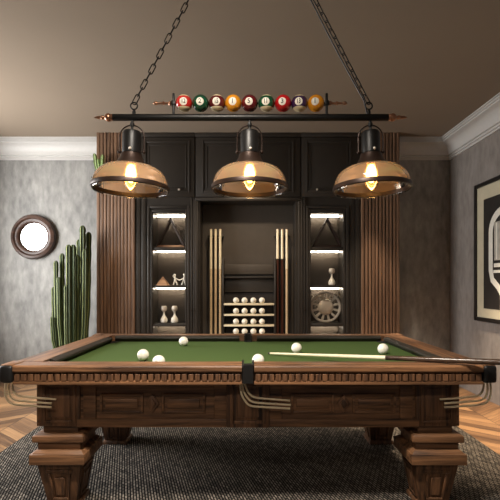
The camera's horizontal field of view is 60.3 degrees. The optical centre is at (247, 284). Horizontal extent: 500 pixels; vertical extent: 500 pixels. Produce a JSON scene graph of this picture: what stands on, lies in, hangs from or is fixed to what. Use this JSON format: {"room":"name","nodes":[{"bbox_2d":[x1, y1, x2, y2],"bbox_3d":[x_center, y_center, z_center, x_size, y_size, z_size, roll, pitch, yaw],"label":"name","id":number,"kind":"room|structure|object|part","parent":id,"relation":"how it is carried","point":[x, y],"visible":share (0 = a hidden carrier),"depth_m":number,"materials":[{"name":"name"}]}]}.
{"room":"games hall","nodes":[
{"label":"games hall","id":0,"kind":"room"},
{"bbox_2d":[0,160,449,365],"bbox_3d":[-0.445,-0.291,5.580,6.310,3.083,0.120,0,0,0],"label":"wall","id":1,"kind":"structure","parent":0,"point":[59,191],"depth_m":5.52,"materials":[{"name":"grey paint"}]},
{"bbox_2d":[10,214,56,258],"bbox_3d":[-2.738,-0.608,5.484,0.572,0.572,0.068,0,0,0],"label":"round mirror","id":2,"kind":"object","parent":1,"relation":"attached to","point":[33,236],"visible":1,"depth_m":5.47,"materials":[{"name":"brown wood"}]},
{"bbox_2d":[21,223,46,250],"bbox_3d":[-2.738,-0.608,5.511,0.348,0.348,0.011,0,0,0],"label":"mirror glass","id":3,"kind":"object","parent":2,"relation":"attached to","point":[33,235],"depth_m":5.51,"materials":[{"name":"white mirror"}]},
{"bbox_2d":[97,133,134,333],"bbox_3d":[-1.597,-0.291,5.348,0.458,3.083,0.333,0,0,0],"label":"wall panel","id":4,"kind":"object","parent":1,"relation":"attached to","point":[115,214],"visible":0.41,"depth_m":5.18,"materials":[{"name":"brown wood"}]},
{"bbox_3d":[-1.766,-1.213,5.106,0.138,0.100,0.152,0,0,0],"label":"wall bracket","id":5,"kind":"object","parent":4,"relation":"attached to","visible":0},
{"bbox_2d":[93,153,104,169],"bbox_3d":[-1.771,-1.409,5.102,0.129,0.292,0.100,0,0,29],"label":"cactus","id":6,"kind":"object","parent":5,"relation":"on","point":[97,162],"visible":0.67,"depth_m":5.08,"materials":[{"name":"plant"}]},
{"bbox_3d":[-1.803,-1.450,5.101,0.078,0.210,0.047,0,0,0],"label":"stem","id":7,"kind":"part","parent":6,"relation":"part of","materials":[{"name":"green plant"}]},
{"bbox_3d":[-1.735,-1.443,5.101,0.071,0.196,0.054,0,0,0],"label":"stem","id":8,"kind":"part","parent":6,"relation":"part of","materials":[{"name":"green plant"}]},
{"bbox_2d":[0,137,448,159],"bbox_3d":[-0.405,-1.714,5.425,5.990,0.238,0.190,0,0,0],"label":"trim","id":9,"kind":"structure","parent":1,"relation":"attached to","point":[11,148],"depth_m":5.46,"materials":[{"name":"white paint"}]},
{"bbox_2d":[361,133,399,333],"bbox_3d":[1.598,-0.291,5.348,0.460,3.083,0.333,0,0,0],"label":"wall panel","id":10,"kind":"object","parent":1,"relation":"attached to","point":[380,217],"visible":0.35,"depth_m":5.18,"materials":[{"name":"brown wood"}]},
{"bbox_2d":[0,0,499,136],"bbox_3d":[-0.445,-1.883,1.320,6.310,0.100,8.640,0,0,0],"label":"ceiling","id":11,"kind":"structure","parent":0,"point":[65,64],"depth_m":3.52,"materials":[{"name":"beige paint"}]},
{"bbox_2d":[90,0,412,198],"bbox_3d":[0.018,-1.194,2.600,1.922,1.278,0.464,0,0,0],"label":"pendant light","id":12,"kind":"object","parent":11,"relation":"hanging from","point":[249,164],"visible":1,"depth_m":2.58,"materials":[{"name":"black metal"}]},
{"bbox_3d":[-0.708,-0.657,2.600,0.444,0.120,0.444,2,0,0],"label":"lamp shade","id":13,"kind":"part","parent":12,"relation":"part of","materials":[{"name":"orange glass"}]},
{"bbox_3d":[-0.708,-0.665,2.600,0.088,0.200,0.088,2,0,0],"label":"bulb","id":14,"kind":"part","parent":12,"relation":"part of","materials":[{"name":"clear glass"}]},
{"bbox_2d":[115,120,146,170],"bbox_3d":[-0.707,-0.853,2.600,0.192,0.285,0.192,0,0,0],"label":"socket","id":15,"kind":"object","parent":12,"relation":"attached to","point":[131,152],"depth_m":2.56,"materials":[{"name":"brown metal"}]},
{"bbox_3d":[-0.507,-1.441,2.600,0.389,0.713,0.029,0,0,0],"label":"chain","id":16,"kind":"part","parent":12,"relation":"part of","materials":[{"name":"black metal"}]},
{"bbox_2d":[234,120,264,169],"bbox_3d":[0.010,-0.854,2.600,0.192,0.282,0.192,0,0,0],"label":"socket","id":17,"kind":"object","parent":12,"relation":"attached to","point":[249,157],"depth_m":2.56,"materials":[{"name":"brown metal"}]},
{"bbox_3d":[0.010,-0.657,2.600,0.444,0.120,0.444,0,0,0],"label":"lamp shade","id":18,"kind":"part","parent":12,"relation":"part of","materials":[{"name":"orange glass"}]},
{"bbox_3d":[0.010,-0.665,2.600,0.088,0.200,0.088,0,0,0],"label":"bulb","id":19,"kind":"part","parent":12,"relation":"part of","materials":[{"name":"clear glass"}]},
{"bbox_3d":[0.534,-1.417,2.612,0.394,0.796,0.008,0,0,0],"label":"supply cord","id":20,"kind":"part","parent":12,"relation":"part of","materials":[{"name":"black metal"}]},
{"bbox_3d":[0.554,-1.441,2.600,0.378,0.712,0.029,0,0,0],"label":"chain","id":21,"kind":"part","parent":12,"relation":"part of","materials":[{"name":"black metal"}]},
{"bbox_2d":[355,120,387,170],"bbox_3d":[0.745,-0.853,2.600,0.192,0.284,0.192,0,0,0],"label":"socket","id":22,"kind":"object","parent":12,"relation":"attached to","point":[371,152],"depth_m":2.56,"materials":[{"name":"brown metal"}]},
{"bbox_3d":[0.746,-0.665,2.600,0.088,0.200,0.088,-1,0,0],"label":"bulb","id":23,"kind":"part","parent":12,"relation":"part of","materials":[{"name":"clear glass"}]},
{"bbox_3d":[0.746,-0.657,2.600,0.444,0.120,0.444,-1,0,0],"label":"lamp shade","id":24,"kind":"part","parent":12,"relation":"part of","materials":[{"name":"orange glass"}]},
{"bbox_2d":[0,382,499,454],"bbox_3d":[-0.445,1.300,1.320,6.310,0.100,8.640,0,0,0],"label":"floor","id":25,"kind":"structure","parent":0,"point":[482,422],"depth_m":4.01,"materials":[{"name":"brown wood"}]},
{"bbox_2d":[50,225,91,348],"bbox_3d":[-2.029,0.280,4.949,0.455,1.940,0.449,0,0,-22],"label":"cactus","id":26,"kind":"object","parent":25,"relation":"on","point":[70,302],"visible":0.83,"depth_m":4.90,"materials":[{"name":"plant"}]},
{"bbox_3d":[-2.170,0.599,4.850,0.125,0.482,0.049,0,0,0],"label":"stem","id":27,"kind":"part","parent":26,"relation":"part of","materials":[{"name":"green plant"}]},
{"bbox_3d":[-2.251,0.434,5.030,0.104,0.813,0.056,0,0,0],"label":"stem","id":28,"kind":"part","parent":26,"relation":"part of","materials":[{"name":"green plant"}]},
{"bbox_3d":[-2.164,0.284,4.890,0.100,1.111,0.056,0,0,0],"label":"stem","id":29,"kind":"part","parent":26,"relation":"part of","materials":[{"name":"green plant"}]},
{"bbox_3d":[-2.098,0.378,4.820,0.098,0.924,0.050,0,0,0],"label":"stem","id":30,"kind":"part","parent":26,"relation":"part of","materials":[{"name":"green plant"}]},
{"bbox_3d":[-2.125,0.240,4.950,0.097,1.200,0.061,0,0,0],"label":"stem","id":31,"kind":"part","parent":26,"relation":"part of","materials":[{"name":"green plant"}]},
{"bbox_3d":[-2.022,0.424,4.790,0.060,0.832,0.049,0,0,0],"label":"stem","id":32,"kind":"part","parent":26,"relation":"part of","materials":[{"name":"green plant"}]},
{"bbox_3d":[-2.026,0.194,4.860,0.074,1.292,0.071,0,0,0],"label":"stem","id":33,"kind":"part","parent":26,"relation":"part of","materials":[{"name":"green plant"}]},
{"bbox_3d":[-2.023,0.188,4.980,0.076,1.303,0.071,0,0,0],"label":"stem","id":34,"kind":"part","parent":26,"relation":"part of","materials":[{"name":"green plant"}]},
{"bbox_3d":[-1.953,0.252,4.920,0.071,1.177,0.063,0,0,0],"label":"stem","id":35,"kind":"part","parent":26,"relation":"part of","materials":[{"name":"green plant"}]},
{"bbox_3d":[-2.003,0.154,5.080,0.071,1.372,0.060,0,0,0],"label":"stem","id":36,"kind":"part","parent":26,"relation":"part of","materials":[{"name":"green plant"}]},
{"bbox_3d":[-1.935,0.075,5.010,0.094,1.530,0.075,0,0,0],"label":"stem","id":37,"kind":"part","parent":26,"relation":"part of","materials":[{"name":"green plant"}]},
{"bbox_3d":[-1.873,0.215,4.910,0.095,1.249,0.069,0,0,0],"label":"stem","id":38,"kind":"part","parent":26,"relation":"part of","materials":[{"name":"green plant"}]},
{"bbox_3d":[-1.905,0.110,5.070,0.121,1.460,0.067,0,0,0],"label":"stem","id":39,"kind":"part","parent":26,"relation":"part of","materials":[{"name":"green plant"}]},
{"bbox_2d":[135,133,194,333],"bbox_3d":[-1.003,-0.291,5.338,0.726,3.083,0.353,0,0,0],"label":"display cabinet","id":40,"kind":"object","parent":25,"relation":"on","point":[172,154],"visible":0.67,"depth_m":5.20,"materials":[{"name":"grey paint"}]},
{"bbox_2d":[156,277,169,284],"bbox_3d":[-1.048,-0.042,5.300,0.152,0.108,0.152,0,0,0],"label":"pyramid","id":41,"kind":"object","parent":40,"relation":"on","point":[162,281],"visible":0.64,"depth_m":5.25,"materials":[{"name":"brown wood"}]},
{"bbox_2d":[160,306,167,322],"bbox_3d":[-1.035,0.369,5.300,0.090,0.210,0.090,0,0,0],"label":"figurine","id":42,"kind":"object","parent":40,"relation":"on","point":[163,308],"visible":0.99,"depth_m":5.27,"materials":[{"name":"white ceramic"}]},
{"bbox_2d":[161,306,166,311],"bbox_3d":[-1.035,0.299,5.300,0.074,0.070,0.074,0,0,0],"label":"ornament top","id":43,"kind":"object","parent":42,"relation":"on","point":[163,308],"depth_m":5.27,"materials":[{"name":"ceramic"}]},
{"bbox_3d":[-1.003,-1.419,5.199,0.710,0.718,0.030,0,0,0],"label":"door","id":44,"kind":"part","parent":40,"relation":"part of","materials":[{"name":"grey paint"}]},
{"bbox_3d":[-1.003,-1.808,5.197,0.726,0.050,0.034,0,0,0],"label":"cornice","id":45,"kind":"part","parent":40,"relation":"part of","materials":[{"name":"grey paint"}]},
{"bbox_3d":[-0.960,0.120,5.201,0.510,2.140,0.026,0,0,0],"label":"niche frame","id":46,"kind":"part","parent":40,"relation":"part of","materials":[{"name":"grey paint"}]},
{"bbox_2d":[153,322,184,326],"bbox_3d":[-0.956,0.492,5.351,0.388,0.036,0.269,0,0,0],"label":"shelf","id":47,"kind":"object","parent":40,"relation":"attached to","point":[155,324],"depth_m":5.22,"materials":[{"name":"grey paint"}]},
{"bbox_2d":[153,285,184,287],"bbox_3d":[-0.956,0.027,5.351,0.388,0.030,0.269,0,0,0],"label":"shelf","id":48,"kind":"object","parent":40,"relation":"attached to","point":[154,286],"depth_m":5.22,"materials":[{"name":"grey paint"}]},
{"bbox_2d":[153,247,184,250],"bbox_3d":[-0.956,-0.435,5.351,0.388,0.036,0.269,0,0,0],"label":"shelf","id":49,"kind":"object","parent":40,"relation":"attached to","point":[154,248],"depth_m":5.22,"materials":[{"name":"grey paint"}]},
{"bbox_2d":[156,217,184,246],"bbox_3d":[-0.954,-0.644,5.338,0.380,0.382,0.075,0,0,0],"label":"triangle","id":50,"kind":"object","parent":40,"relation":"on","point":[170,221],"visible":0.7,"depth_m":5.30,"materials":[{"name":"brown wood"}]},
{"bbox_2d":[171,306,177,322],"bbox_3d":[-0.905,0.369,5.300,0.090,0.210,0.090,0,0,0],"label":"pear ornament","id":51,"kind":"object","parent":40,"relation":"on","point":[174,319],"visible":0.98,"depth_m":5.27,"materials":[{"name":"white ceramic"}]},
{"bbox_2d":[172,306,177,311],"bbox_3d":[-0.905,0.299,5.300,0.074,0.070,0.074,0,0,0],"label":"cup","id":52,"kind":"object","parent":51,"relation":"on","point":[174,308],"depth_m":5.27,"materials":[{"name":"ceramic"}]},
{"bbox_2d":[173,274,184,284],"bbox_3d":[-0.843,-0.061,5.300,0.178,0.142,0.032,0,0,0],"label":"figurine","id":53,"kind":"object","parent":40,"relation":"on","point":[174,276],"visible":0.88,"depth_m":5.29,"materials":[{"name":"white ceramic"}]},
{"bbox_2d":[195,133,300,333],"bbox_3d":[0.000,-0.291,5.338,1.282,3.083,0.355,0,0,0],"label":"tall cabinet","id":54,"kind":"object","parent":25,"relation":"on","point":[248,226],"visible":0.46,"depth_m":5.36,"materials":[{"name":"grey paint"}]},
{"bbox_2d":[210,229,211,333],"bbox_3d":[-0.461,0.053,5.360,0.033,1.494,0.032,0,0,0],"label":"pool cue","id":55,"kind":"object","parent":54,"relation":"in","point":[210,229],"visible":0.83,"depth_m":5.34,"materials":[{"name":"beige wood"}]},
{"bbox_2d":[214,229,216,333],"bbox_3d":[-0.404,0.053,5.360,0.033,1.494,0.032,0,0,0],"label":"pool cue","id":56,"kind":"object","parent":54,"relation":"in","point":[215,230],"visible":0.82,"depth_m":5.35,"materials":[{"name":"beige wood"}]},
{"bbox_2d":[219,229,221,333],"bbox_3d":[-0.346,0.053,5.360,0.033,1.494,0.032,0,0,0],"label":"pool cue","id":57,"kind":"object","parent":54,"relation":"in","point":[220,262],"visible":0.81,"depth_m":5.34,"materials":[{"name":"beige wood"}]},
{"bbox_3d":[0.000,-1.419,5.199,1.260,0.718,0.030,0,0,0],"label":"door","id":58,"kind":"part","parent":54,"relation":"part of","materials":[{"name":"grey paint"}]},
{"bbox_3d":[0.000,-1.808,5.197,1.276,0.050,0.034,0,0,0],"label":"cornice","id":59,"kind":"part","parent":54,"relation":"part of","materials":[{"name":"grey paint"}]},
{"bbox_2d":[222,258,275,333],"bbox_3d":[0.013,0.237,5.393,0.666,1.127,0.185,0,0,0],"label":"ball rack","id":60,"kind":"object","parent":54,"relation":"in","point":[229,284],"visible":0.82,"depth_m":5.43,"materials":[{"name":"grey paint"}]},
{"bbox_3d":[-0.309,0.237,5.393,0.022,1.127,0.185,0,0,0],"label":"panel","id":61,"kind":"part","parent":60,"relation":"part of","materials":[{"name":"grey paint"}]},
{"bbox_2d":[233,308,238,313],"bbox_3d":[-0.149,0.329,5.335,0.075,0.075,0.075,0,0,0],"label":"ball","id":62,"kind":"object","parent":60,"relation":"on","point":[235,310],"visible":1,"depth_m":5.31,"materials":[{"name":"white plastic"}]},
{"bbox_2d":[224,333,273,333],"bbox_3d":[0.013,0.628,5.392,0.622,0.022,0.184,0,0,0],"label":"shelf","id":63,"kind":"object","parent":60,"relation":"attached to","point":[224,333],"depth_m":5.42,"materials":[{"name":"beige wood"}]},
{"bbox_2d":[224,324,273,326],"bbox_3d":[0.013,0.508,5.392,0.622,0.022,0.184,0,0,0],"label":"shelf","id":64,"kind":"object","parent":60,"relation":"attached to","point":[225,325],"depth_m":5.30,"materials":[{"name":"beige wood"}]},
{"bbox_2d":[224,313,273,315],"bbox_3d":[0.013,0.377,5.392,0.622,0.022,0.184,0,0,0],"label":"shelf","id":65,"kind":"object","parent":60,"relation":"attached to","point":[225,314],"depth_m":5.30,"materials":[{"name":"beige wood"}]},
{"bbox_2d":[224,303,273,304],"bbox_3d":[0.013,0.245,5.392,0.622,0.022,0.184,0,0,0],"label":"shelf","id":66,"kind":"object","parent":60,"relation":"attached to","point":[224,303],"depth_m":5.30,"materials":[{"name":"beige wood"}]},
{"bbox_2d":[224,277,273,277],"bbox_3d":[0.013,-0.089,5.385,0.622,0.017,0.130,0,0,0],"label":"shelf","id":67,"kind":"object","parent":60,"relation":"attached to","point":[224,277],"depth_m":5.32,"materials":[{"name":"grey paint"}]},
{"bbox_2d":[259,308,264,313],"bbox_3d":[0.174,0.329,5.335,0.075,0.075,0.075,0,0,0],"label":"ball","id":68,"kind":"object","parent":60,"relation":"on","point":[261,310],"visible":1,"depth_m":5.31,"materials":[{"name":"white plastic"}]},
{"bbox_3d":[0.335,0.237,5.393,0.022,1.127,0.185,0,0,0],"label":"panel","id":69,"kind":"part","parent":60,"relation":"part of","materials":[{"name":"grey paint"}]},
{"bbox_2d":[276,229,278,333],"bbox_3d":[0.369,0.053,5.360,0.033,1.494,0.032,0,0,0],"label":"pool cue","id":70,"kind":"object","parent":54,"relation":"in","point":[277,230],"visible":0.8,"depth_m":5.35,"materials":[{"name":"brown wood"}]},
{"bbox_2d":[281,229,283,333],"bbox_3d":[0.426,0.053,5.360,0.033,1.494,0.032,0,0,0],"label":"pool cue","id":71,"kind":"object","parent":54,"relation":"in","point":[282,254],"visible":0.79,"depth_m":5.35,"materials":[{"name":"brown wood"}]},
{"bbox_2d":[285,229,287,333],"bbox_3d":[0.484,0.053,5.360,0.033,1.494,0.032,0,0,0],"label":"pool cue","id":72,"kind":"object","parent":54,"relation":"in","point":[286,261],"visible":0.81,"depth_m":5.34,"materials":[{"name":"beige wood"}]},
{"bbox_2d":[0,426,499,499],"bbox_3d":[0.000,1.244,2.525,3.660,0.012,3.650,0,0,0],"label":"rug","id":73,"kind":"object","parent":25,"relation":"on","point":[157,463],"visible":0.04,"depth_m":2.89,"materials":[{"name":"grey carpet"}]},
{"bbox_2d":[0,333,496,499],"bbox_3d":[0.000,0.826,2.936,2.609,0.824,1.455,0,0,0],"label":"pool table","id":74,"kind":"object","parent":73,"relation":"on","point":[86,385],"visible":0.96,"depth_m":2.36,"materials":[{"name":"brown wood"}]},
{"bbox_3d":[-1.178,0.589,2.300,0.254,0.146,0.011,0,0,0],"label":"ball return rod","id":75,"kind":"part","parent":74,"relation":"part of","materials":[{"name":"gold metal"}]},
{"bbox_3d":[-1.175,0.580,2.312,0.238,0.129,0.011,0,0,0],"label":"ball return rod","id":76,"kind":"part","parent":74,"relation":"part of","materials":[{"name":"gold metal"}]},
{"bbox_3d":[-1.158,0.571,2.324,0.242,0.110,0.011,0,0,0],"label":"ball return rod","id":77,"kind":"part","parent":74,"relation":"part of","materials":[{"name":"gold metal"}]},
{"bbox_3d":[-1.035,1.106,2.370,0.146,0.184,0.042,0,0,0],"label":"foot panel","id":78,"kind":"part","parent":74,"relation":"part of","materials":[{"name":"brown wood"}]},
{"bbox_3d":[-1.035,0.649,2.356,0.184,0.222,0.012,0,0,0],"label":"block panel","id":79,"kind":"part","parent":74,"relation":"part of","materials":[{"name":"brown wood"}]},
{"bbox_3d":[-1.035,0.646,2.472,0.224,0.268,0.224,0,0,0],"label":"leg","id":80,"kind":"part","parent":74,"relation":"part of","materials":[{"name":"brown wood"}]},
{"bbox_3d":[-1.197,0.468,2.936,0.155,0.100,1.189,0,0,0],"label":"rail","id":81,"kind":"part","parent":74,"relation":"part of","materials":[{"name":"brown wood"}]},
{"bbox_2d":[50,337,112,361],"bbox_3d":[-1.102,0.444,2.936,0.036,0.048,1.019,0,0,0],"label":"cushion","id":82,"kind":"object","parent":74,"relation":"on","point":[71,355],"depth_m":2.85,"materials":[{"name":"leather"}]},
{"bbox_3d":[-0.933,1.106,2.472,0.042,0.184,0.146,0,0,0],"label":"foot panel","id":83,"kind":"part","parent":74,"relation":"part of","materials":[{"name":"brown wood"}]},
{"bbox_3d":[-1.035,1.106,3.318,0.146,0.184,0.042,0,0,0],"label":"foot panel","id":84,"kind":"part","parent":74,"relation":"part of","materials":[{"name":"brown wood"}]},
{"bbox_3d":[-0.695,0.654,2.366,0.240,0.108,0.012,0,0,0],"label":"raised panel","id":85,"kind":"part","parent":74,"relation":"part of","materials":[{"name":"brown wood"}]},
{"bbox_3d":[-0.623,0.468,2.273,1.182,0.100,0.115,0,0,0],"label":"rail","id":86,"kind":"part","parent":74,"relation":"part of","materials":[{"name":"brown wood"}]},
{"bbox_3d":[-0.933,1.106,3.420,0.042,0.184,0.146,0,0,0],"label":"foot panel","id":87,"kind":"part","parent":74,"relation":"part of","materials":[{"name":"brown wood"}]},
{"bbox_2d":[137,349,148,360],"bbox_3d":[-0.641,0.431,2.632,0.072,0.072,0.072,0,0,0],"label":"ball","id":88,"kind":"object","parent":74,"relation":"on","point":[143,354],"visible":1,"depth_m":2.61,"materials":[{"name":"white plastic"}]},
{"bbox_2d":[152,355,164,361],"bbox_3d":[-0.499,0.431,2.407,0.072,0.072,0.072,0,0,0],"label":"ball","id":89,"kind":"object","parent":74,"relation":"on","point":[158,358],"visible":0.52,"depth_m":2.38,"materials":[{"name":"white plastic"}]},
{"bbox_3d":[-0.623,0.468,3.598,1.182,0.100,0.115,0,0,0],"label":"rail","id":90,"kind":"part","parent":74,"relation":"part of","materials":[{"name":"brown wood"}]},
{"bbox_2d":[115,335,238,340],"bbox_3d":[-0.578,0.444,3.522,1.012,0.048,0.036,0,0,0],"label":"cushion","id":91,"kind":"object","parent":74,"relation":"on","point":[117,337],"depth_m":3.52,"materials":[{"name":"leather"}]},
{"bbox_2d":[179,337,187,345],"bbox_3d":[-0.489,0.431,3.267,0.072,0.072,0.072,0,0,0],"label":"ball","id":92,"kind":"object","parent":74,"relation":"on","point":[183,341],"visible":1,"depth_m":3.24,"materials":[{"name":"white plastic"}]},
{"bbox_3d":[-0.355,0.654,2.366,0.240,0.108,0.012,0,0,0],"label":"raised panel","id":93,"kind":"part","parent":74,"relation":"part of","materials":[{"name":"brown wood"}]},
{"bbox_3d":[0.000,0.646,2.355,0.236,0.276,0.034,0,0,0],"label":"panel","id":94,"kind":"part","parent":74,"relation":"part of","materials":[{"name":"brown wood"}]},
{"bbox_2d":[252,354,264,361],"bbox_3d":[0.058,0.431,2.448,0.072,0.072,0.072,0,0,0],"label":"ball","id":95,"kind":"object","parent":74,"relation":"on","point":[258,357],"visible":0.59,"depth_m":2.42,"materials":[{"name":"white plastic"}]},
{"bbox_3d":[0.088,0.592,2.300,0.273,0.153,0.011,0,0,0],"label":"ball return rod","id":96,"kind":"part","parent":74,"relation":"part of","materials":[{"name":"gold metal"}]},
{"bbox_3d":[0.096,0.584,2.312,0.269,0.137,0.011,0,0,0],"label":"ball return rod","id":97,"kind":"part","parent":74,"relation":"part of","materials":[{"name":"gold metal"}]},
{"bbox_3d":[0.100,0.574,2.324,0.255,0.118,0.011,0,0,0],"label":"ball return rod","id":98,"kind":"part","parent":74,"relation":"part of","materials":[{"name":"gold metal"}]},
{"bbox_2d":[291,343,301,352],"bbox_3d":[0.330,0.431,2.922,0.072,0.072,0.072,0,0,0],"label":"ball","id":99,"kind":"object","parent":74,"relation":"on","point":[296,347],"visible":0.91,"depth_m":2.90,"materials":[{"name":"white plastic"}]},
{"bbox_3d":[0.355,0.654,2.366,0.240,0.108,0.012,0,0,0],"label":"raised panel","id":100,"kind":"part","parent":74,"relation":"part of","materials":[{"name":"brown wood"}]},
{"bbox_2d":[257,335,380,340],"bbox_3d":[0.578,0.444,3.522,1.012,0.048,0.036,0,0,0],"label":"cushion","id":101,"kind":"object","parent":74,"relation":"on","point":[259,337],"depth_m":3.52,"materials":[{"name":"leather"}]},
{"bbox_3d":[0.623,0.468,3.598,1.182,0.100,0.115,0,0,0],"label":"rail","id":102,"kind":"part","parent":74,"relation":"part of","materials":[{"name":"brown wood"}]},
{"bbox_3d":[0.933,1.106,3.420,0.042,0.184,0.146,0,0,0],"label":"foot panel","id":103,"kind":"part","parent":74,"relation":"part of","materials":[{"name":"brown wood"}]},
{"bbox_3d":[0.623,0.468,2.273,1.182,0.100,0.115,0,0,0],"label":"rail","id":104,"kind":"part","parent":74,"relation":"part of","materials":[{"name":"brown wood"}]},
{"bbox_3d":[0.695,0.654,2.366,0.240,0.108,0.012,0,0,0],"label":"raised panel","id":105,"kind":"part","parent":74,"relation":"part of","materials":[{"name":"brown wood"}]},
{"bbox_3d":[1.035,1.106,3.318,0.146,0.184,0.042,0,0,0],"label":"foot panel","id":106,"kind":"part","parent":74,"relation":"part of","materials":[{"name":"brown wood"}]},
{"bbox_2d":[377,343,388,353],"bbox_3d":[0.906,0.431,2.886,0.072,0.072,0.072,0,0,0],"label":"ball","id":107,"kind":"object","parent":74,"relation":"on","point":[382,348],"visible":1,"depth_m":2.86,"materials":[{"name":"white plastic"}]},
{"bbox_2d":[268,352,499,364],"bbox_3d":[0.811,0.408,2.415,1.619,0.108,0.031,0,0,33],"label":"pool cue","id":108,"kind":"object","parent":74,"relation":"on","point":[377,357],"visible":1,"depth_m":2.35,"materials":[{"name":"beige wood"}]},
{"bbox_3d":[0.933,1.106,2.472,0.042,0.184,0.146,0,0,0],"label":"foot panel","id":109,"kind":"part","parent":74,"relation":"part of","materials":[{"name":"brown wood"}]},
{"bbox_2d":[383,337,439,356],"bbox_3d":[1.102,0.444,2.936,0.036,0.048,1.019,0,0,0],"label":"cushion","id":110,"kind":"object","parent":74,"relation":"on","point":[409,349],"depth_m":2.96,"materials":[{"name":"fabric"}]},
{"bbox_3d":[1.197,0.468,2.936,0.155,0.100,1.189,0,0,0],"label":"rail","id":111,"kind":"part","parent":74,"relation":"part of","materials":[{"name":"brown wood"}]},
{"bbox_3d":[1.035,0.646,2.472,0.224,0.268,0.224,0,0,0],"label":"leg","id":112,"kind":"part","parent":74,"relation":"part of","materials":[{"name":"brown wood"}]},
{"bbox_3d":[1.035,1.106,2.370,0.146,0.184,0.042,0,0,0],"label":"foot panel","id":113,"kind":"part","parent":74,"relation":"part of","materials":[{"name":"brown wood"}]},
{"bbox_3d":[1.035,0.649,2.356,0.184,0.222,0.012,0,0,0],"label":"block panel","id":114,"kind":"part","parent":74,"relation":"part of","materials":[{"name":"brown wood"}]},
{"bbox_3d":[1.158,0.571,2.324,0.242,0.110,0.011,0,0,0],"label":"ball return rod","id":115,"kind":"part","parent":74,"relation":"part of","materials":[{"name":"gold metal"}]},
{"bbox_3d":[1.175,0.580,2.312,0.238,0.129,0.011,0,0,0],"label":"ball return rod","id":116,"kind":"part","parent":74,"relation":"part of","materials":[{"name":"gold metal"}]},
{"bbox_3d":[1.178,0.589,2.300,0.254,0.146,0.011,0,0,0],"label":"ball return rod","id":117,"kind":"part","parent":74,"relation":"part of","materials":[{"name":"gold metal"}]},
{"bbox_2d":[301,133,360,333],"bbox_3d":[1.003,-0.291,5.338,0.726,3.083,0.353,0,0,0],"label":"display cabinet","id":118,"kind":"object","parent":25,"relation":"on","point":[324,156],"visible":0.76,"depth_m":5.20,"materials":[{"name":"black paint"}]},
{"bbox_2d":[311,292,340,322],"bbox_3d":[0.962,0.281,5.321,0.384,0.384,0.042,0,0,0],"label":"wheel","id":119,"kind":"object","parent":118,"relation":"on","point":[325,306],"visible":1,"depth_m":5.32,"materials":[{"name":"wood"}]},
{"bbox_2d":[312,217,340,246],"bbox_3d":[0.979,-0.644,5.338,0.380,0.382,0.075,0,0,0],"label":"triangle","id":120,"kind":"object","parent":118,"relation":"on","point":[327,221],"visible":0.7,"depth_m":5.30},
{"bbox_2d":[311,322,342,326],"bbox_3d":[0.956,0.492,5.351,0.388,0.036,0.269,0,0,0],"label":"shelf","id":121,"kind":"object","parent":118,"relation":"attached to","point":[313,324],"depth_m":5.22,"materials":[{"name":"grey paint"}]},
{"bbox_2d":[311,285,342,287],"bbox_3d":[0.956,0.027,5.351,0.388,0.030,0.269,0,0,0],"label":"shelf","id":122,"kind":"object","parent":118,"relation":"attached to","point":[312,286],"depth_m":5.22,"materials":[{"name":"grey paint"}]},
{"bbox_2d":[311,247,342,250],"bbox_3d":[0.956,-0.435,5.351,0.388,0.036,0.269,0,0,0],"label":"shelf","id":123,"kind":"object","parent":118,"relation":"attached to","point":[312,248],"depth_m":5.22,"materials":[{"name":"grey paint"}]},
{"bbox_3d":[0.960,0.120,5.201,0.510,2.140,0.026,0,0,0],"label":"niche frame","id":124,"kind":"part","parent":118,"relation":"part of","materials":[{"name":"grey paint"}]},
{"bbox_3d":[1.003,-1.419,5.199,0.710,0.718,0.030,0,0,0],"label":"door","id":125,"kind":"part","parent":118,"relation":"part of","materials":[{"name":"grey paint"}]},
{"bbox_3d":[1.003,-1.808,5.197,0.726,0.050,0.034,0,0,0],"label":"cornice","id":126,"kind":"part","parent":118,"relation":"part of","materials":[{"name":"grey paint"}]},
{"bbox_2d":[328,268,334,284],"bbox_3d":[1.033,-0.093,5.300,0.090,0.210,0.090,0,0,0],"label":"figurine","id":127,"kind":"object","parent":118,"relation":"on","point":[331,281],"visible":0.96,"depth_m":5.27,"materials":[{"name":"white ceramic"}]},
{"bbox_2d":[329,268,334,273],"bbox_3d":[1.033,-0.163,5.300,0.074,0.070,0.074,0,0,0],"label":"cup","id":128,"kind":"object","parent":127,"relation":"on","point":[331,270],"depth_m":5.27,"materials":[{"name":"ceramic"}]},
{"bbox_2d":[450,130,499,405],"bbox_3d":[2.650,-0.291,1.260,0.120,3.083,8.520,0,0,0],"label":"wall","id":129,"kind":"structure","parent":0,"point":[469,337],"depth_m":5.05,"materials":[{"name":"grey paint"}]},
{"bbox_2d":[442,92,499,159],"bbox_3d":[2.495,-1.714,1.260,0.190,0.238,8.520,0,0,0],"label":"trim","id":130,"kind":"structure","parent":129,"relation":"attached to","point":[482,123],"depth_m":4.75,"materials":[{"name":"white paint"}]},
{"bbox_2d":[474,175,499,323],"bbox_3d":[2.573,-0.355,4.287,0.030,1.520,1.175,0,0,0],"label":"framed picture","id":131,"kind":"object","parent":129,"relation":"attached to","point":[487,193],"visible":1,"depth_m":4.62},
{"bbox_2d":[484,194,499,309],"bbox_3d":[2.575,-0.333,4.287,0.002,1.185,0.819,0,0,0],"label":"print","id":132,"kind":"object","parent":131,"relation":"attached to","point":[491,202],"depth_m":4.53}
]}

